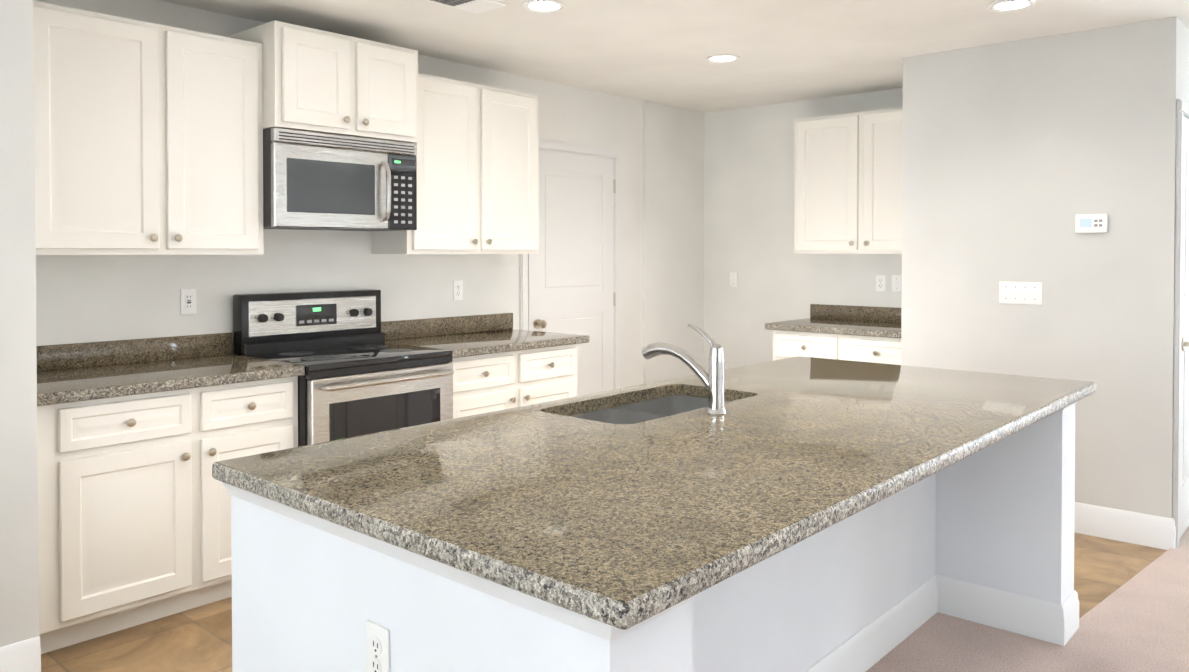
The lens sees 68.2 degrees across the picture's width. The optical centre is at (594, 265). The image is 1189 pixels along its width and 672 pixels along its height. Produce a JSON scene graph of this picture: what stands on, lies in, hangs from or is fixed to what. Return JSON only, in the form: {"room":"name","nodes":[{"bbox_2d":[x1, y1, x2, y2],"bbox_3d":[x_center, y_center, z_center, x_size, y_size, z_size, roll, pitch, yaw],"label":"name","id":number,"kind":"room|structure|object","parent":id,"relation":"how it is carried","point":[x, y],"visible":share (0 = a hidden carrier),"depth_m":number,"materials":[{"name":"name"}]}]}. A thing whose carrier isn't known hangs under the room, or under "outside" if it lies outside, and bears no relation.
{"room":"kitchen","nodes":[
{"label":"kitchen","id":0,"kind":"room"},
{"bbox_2d":[0,0,38,646],"bbox_3d":[-2.110,0.105,3.024,0.730,2.480,0.120,1,1,41],"label":"wall column","id":1,"kind":"structure","parent":0,"point":[19,592],"depth_m":2.79,"materials":[{"name":"beige paint"}]},
{"bbox_2d":[33,0,642,387],"bbox_3d":[-1.647,0.087,4.250,0.200,2.480,11.000,1,1,41],"label":"wall","id":2,"kind":"structure","parent":0,"point":[87,298],"depth_m":4.43,"materials":[{"name":"beige paint"}]},
{"bbox_2d":[33,1,263,254],"bbox_3d":[-1.878,-0.503,3.557,0.355,0.920,0.996,1,1,41],"label":"upper cabinet","id":3,"kind":"object","parent":2,"relation":"attached to","point":[148,137],"visible":0.98,"depth_m":3.45,"materials":[{"name":"white paint"}]},
{"bbox_2d":[180,288,195,314],"bbox_3d":[-1.806,0.162,3.911,0.009,0.115,0.070,1,1,41],"label":"outlet","id":4,"kind":"object","parent":2,"relation":"attached to","point":[188,300],"visible":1,"depth_m":3.91,"materials":[{"name":"white plastic"}]},
{"bbox_2d":[230,20,417,142],"bbox_3d":[-1.257,-0.831,4.178,0.455,0.453,0.758,1,1,41],"label":"upper cabinet","id":5,"kind":"object","parent":2,"relation":"attached to","point":[317,80],"visible":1,"depth_m":3.98,"materials":[{"name":"white paint"}]},
{"bbox_2d":[263,127,416,230],"bbox_3d":[-1.256,-0.386,4.184,0.454,0.428,0.756,1,1,41],"label":"microwave","id":6,"kind":"object","parent":5,"relation":"attached to","point":[319,181],"visible":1,"depth_m":4.02,"materials":[{"name":"grey metal"}]},
{"bbox_2d":[371,73,538,253],"bbox_3d":[-0.733,-0.522,4.852,0.355,0.920,0.933,1,1,41],"label":"upper cabinet","id":7,"kind":"object","parent":2,"relation":"attached to","point":[477,155],"visible":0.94,"depth_m":4.71,"materials":[{"name":"white paint"}]},
{"bbox_2d":[453,280,462,299],"bbox_3d":[-0.786,0.145,5.065,0.008,0.115,0.070,1,1,41],"label":"outlet","id":8,"kind":"object","parent":2,"relation":"attached to","point":[457,289],"visible":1,"depth_m":5.06,"materials":[{"name":"white plastic"}]},
{"bbox_2d":[519,139,620,395],"bbox_3d":[-0.115,0.254,5.765,0.086,2.099,0.955,1,1,41],"label":"pantry door","id":9,"kind":"structure","parent":2,"relation":"in","point":[569,278],"depth_m":5.83,"materials":[{"name":"white paint"}]},
{"bbox_2d":[41,533,1166,671],"bbox_3d":[1.286,1.425,1.675,8.030,0.120,11.000,1,1,41],"label":"floor","id":10,"kind":"structure","parent":0,"point":[198,639],"depth_m":3.19,"materials":[{"name":"brown wood"}]},
{"bbox_2d":[37,376,297,653],"bbox_3d":[-1.773,0.898,3.485,0.635,0.880,0.996,1,1,41],"label":"base cabinet","id":11,"kind":"object","parent":10,"relation":"on","point":[134,512],"visible":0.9,"depth_m":3.20,"materials":[{"name":"white paint"}]},
{"bbox_2d":[36,332,304,405],"bbox_3d":[-1.768,0.389,3.474,0.648,0.140,0.996,1,1,41],"label":"countertop","id":12,"kind":"structure","parent":11,"relation":"on","point":[72,372],"depth_m":3.52,"materials":[{"name":"stone"}]},
{"bbox_2d":[233,289,453,446],"bbox_3d":[-1.144,0.732,4.102,0.736,1.195,0.758,1,1,41],"label":"range","id":13,"kind":"object","parent":10,"relation":"on","point":[360,377],"visible":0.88,"depth_m":4.03,"materials":[{"name":"silver metal"}]},
{"bbox_2d":[449,344,576,418],"bbox_3d":[-0.618,0.879,4.791,0.635,0.880,0.963,1,1,41],"label":"base cabinet","id":14,"kind":"object","parent":10,"relation":"on","point":[486,383],"visible":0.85,"depth_m":4.57,"materials":[{"name":"white paint"}]},
{"bbox_2d":[381,313,588,357],"bbox_3d":[-0.600,0.369,4.794,0.648,0.140,1.003,1,1,41],"label":"countertop","id":15,"kind":"structure","parent":14,"relation":"on","point":[467,336],"depth_m":4.82,"materials":[{"name":"stone"}]},
{"bbox_2d":[220,401,1078,671],"bbox_3d":[0.473,0.911,2.610,1.168,0.880,2.677,1,1,41],"label":"kitchen island","id":16,"kind":"object","parent":10,"relation":"on","point":[984,536],"visible":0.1,"depth_m":2.37,"materials":[{"name":"white paint"}]},
{"bbox_2d":[366,620,389,671],"bbox_3d":[-0.401,0.721,1.622,0.070,0.115,0.008,1,1,41],"label":"outlet","id":17,"kind":"object","parent":16,"relation":"attached to","point":[377,648],"visible":1,"depth_m":1.62,"materials":[{"name":"white plastic"}]},
{"bbox_2d":[212,356,1095,629],"bbox_3d":[0.480,0.452,2.580,1.205,0.040,2.690,1,1,41],"label":"island countertop","id":18,"kind":"structure","parent":16,"relation":"on","point":[623,526],"depth_m":1.88,"materials":[{"name":"stone"}]},
{"bbox_2d":[570,395,730,423],"bbox_3d":[0.189,0.569,2.766,0.371,0.200,0.736,1,1,41],"label":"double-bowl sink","id":19,"kind":"object","parent":18,"relation":"in","point":[644,411],"visible":0.04,"depth_m":3.01,"materials":[{"name":"silver metal"}]},
{"bbox_2d":[642,323,726,413],"bbox_3d":[0.268,0.302,2.659,0.301,0.257,0.060,1,1,41],"label":"faucet","id":20,"kind":"object","parent":18,"relation":"on","point":[712,378],"visible":1,"depth_m":2.58,"materials":[{"name":"silver metal"}]},
{"bbox_2d":[773,330,900,364],"bbox_3d":[1.725,0.865,5.711,0.970,0.880,0.637,1,1,41],"label":"base cabinet","id":21,"kind":"object","parent":10,"relation":"on","point":[871,349],"visible":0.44,"depth_m":5.51,"materials":[{"name":"white paint"}]},
{"bbox_2d":[765,304,901,337],"bbox_3d":[1.709,0.355,5.708,1.000,0.140,0.650,1,1,41],"label":"countertop","id":22,"kind":"structure","parent":21,"relation":"on","point":[860,320],"depth_m":5.86,"materials":[{"name":"stone"}]},
{"bbox_2d":[866,526,1188,671],"bbox_3d":[2.293,1.372,0.783,4.940,0.012,10.600,1,1,41],"label":"floor carpet","id":23,"kind":"object","parent":10,"relation":"on","point":[1139,622],"visible":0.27,"depth_m":3.11,"materials":[{"name":"beige carpet"}]},
{"bbox_2d":[1074,502,1175,549],"bbox_3d":[2.214,1.249,4.521,1.305,0.148,0.027,1,1,41],"label":"baseboard","id":24,"kind":"structure","parent":10,"relation":"on","point":[1153,531],"depth_m":4.21,"materials":[{"name":"white paint"}]},
{"bbox_2d":[643,101,703,383],"bbox_3d":[0.604,0.052,6.624,0.025,2.480,0.740,1,1,41],"label":"wall","id":25,"kind":"structure","parent":0,"point":[673,221],"depth_m":6.58,"materials":[{"name":"beige paint"}]},
{"bbox_2d":[159,0,1188,112],"bbox_3d":[1.286,-1.189,1.637,8.030,0.150,11.000,1,1,41],"label":"ceiling","id":26,"kind":"structure","parent":0,"point":[660,51],"depth_m":4.40,"materials":[{"name":"paint"}]},
{"bbox_2d":[427,0,505,13],"bbox_3d":[-0.566,-1.139,3.796,0.195,0.014,0.320,1,1,41],"label":"ceiling vent","id":27,"kind":"object","parent":26,"relation":"in","point":[476,6],"visible":1,"depth_m":3.83,"materials":[{"name":"white plastic"}]},
{"bbox_2d":[523,0,565,12],"bbox_3d":[-0.222,-1.144,3.879,0.190,0.014,0.190,1,1,41],"label":"recessed light","id":28,"kind":"object","parent":26,"relation":"in","point":[544,6],"visible":1,"depth_m":3.88,"materials":[{"name":"white plastic"}]},
{"bbox_2d":[706,54,739,62],"bbox_3d":[0.719,-1.159,4.929,0.190,0.014,0.190,1,1,41],"label":"recessed light","id":29,"kind":"object","parent":26,"relation":"in","point":[723,58],"visible":1,"depth_m":4.92,"materials":[{"name":"white plastic"}]},
{"bbox_2d":[988,0,1035,11],"bbox_3d":[1.833,-1.143,3.864,0.190,0.014,0.190,1,1,41],"label":"recessed light","id":30,"kind":"object","parent":26,"relation":"in","point":[1007,5],"visible":0.96,"depth_m":3.86,"materials":[{"name":"white plastic"}]},
{"bbox_2d":[704,88,902,370],"bbox_3d":[2.128,0.048,6.879,1.970,2.480,1.660,1,1,41],"label":"wall","id":31,"kind":"structure","parent":0,"point":[749,195],"depth_m":6.54,"materials":[{"name":"beige paint"}]},
{"bbox_2d":[730,272,737,286],"bbox_3d":[1.059,0.111,6.705,0.070,0.115,0.016,1,1,41],"label":"light switch","id":32,"kind":"object","parent":31,"relation":"attached to","point":[733,279],"visible":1,"depth_m":6.70,"materials":[{"name":"white plastic"}]},
{"bbox_2d":[794,107,902,253],"bbox_3d":[1.818,-0.536,5.795,0.970,0.920,0.357,1,1,41],"label":"upper cabinet","id":33,"kind":"object","parent":31,"relation":"attached to","point":[847,183],"visible":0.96,"depth_m":5.73,"materials":[{"name":"white paint"}]},
{"bbox_2d":[876,275,885,291],"bbox_3d":[1.934,0.122,5.936,0.070,0.115,0.008,1,1,41],"label":"outlet","id":34,"kind":"object","parent":31,"relation":"attached to","point":[880,283],"visible":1,"depth_m":5.93,"materials":[{"name":"white plastic"}]},
{"bbox_2d":[892,275,901,291],"bbox_3d":[2.014,0.123,5.861,0.070,0.115,0.016,1,1,41],"label":"light switch","id":35,"kind":"object","parent":31,"relation":"attached to","point":[896,283],"visible":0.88,"depth_m":5.86,"materials":[{"name":"white plastic"}]},
{"bbox_2d":[901,16,1188,517],"bbox_3d":[3.054,0.069,5.466,1.290,2.480,2.550,1,1,41],"label":"wall block","id":36,"kind":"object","parent":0,"point":[1018,156],"visible":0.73,"depth_m":4.38,"materials":[{"name":"beige paint"}]},
{"bbox_2d":[999,281,1041,304],"bbox_3d":[2.188,0.143,4.518,0.208,0.115,0.016,1,1,41],"label":"light switch","id":37,"kind":"object","parent":36,"relation":"attached to","point":[1030,293],"visible":1,"depth_m":4.52,"materials":[{"name":"white plastic"}]},
{"bbox_2d":[1075,214,1107,232],"bbox_3d":[2.428,-0.204,4.293,0.140,0.092,0.029,1,1,41],"label":"thermostat","id":38,"kind":"object","parent":36,"relation":"attached to","point":[1091,223],"visible":1,"depth_m":4.28,"materials":[{"name":"white plastic"}]},
{"bbox_2d":[1173,99,1188,546],"bbox_3d":[3.065,0.268,4.440,0.086,2.087,1.000,1,1,41],"label":"closet door","id":39,"kind":"structure","parent":36,"relation":"attached to","point":[1181,436],"depth_m":4.17,"materials":[{"name":"grey paint"}]}
]}

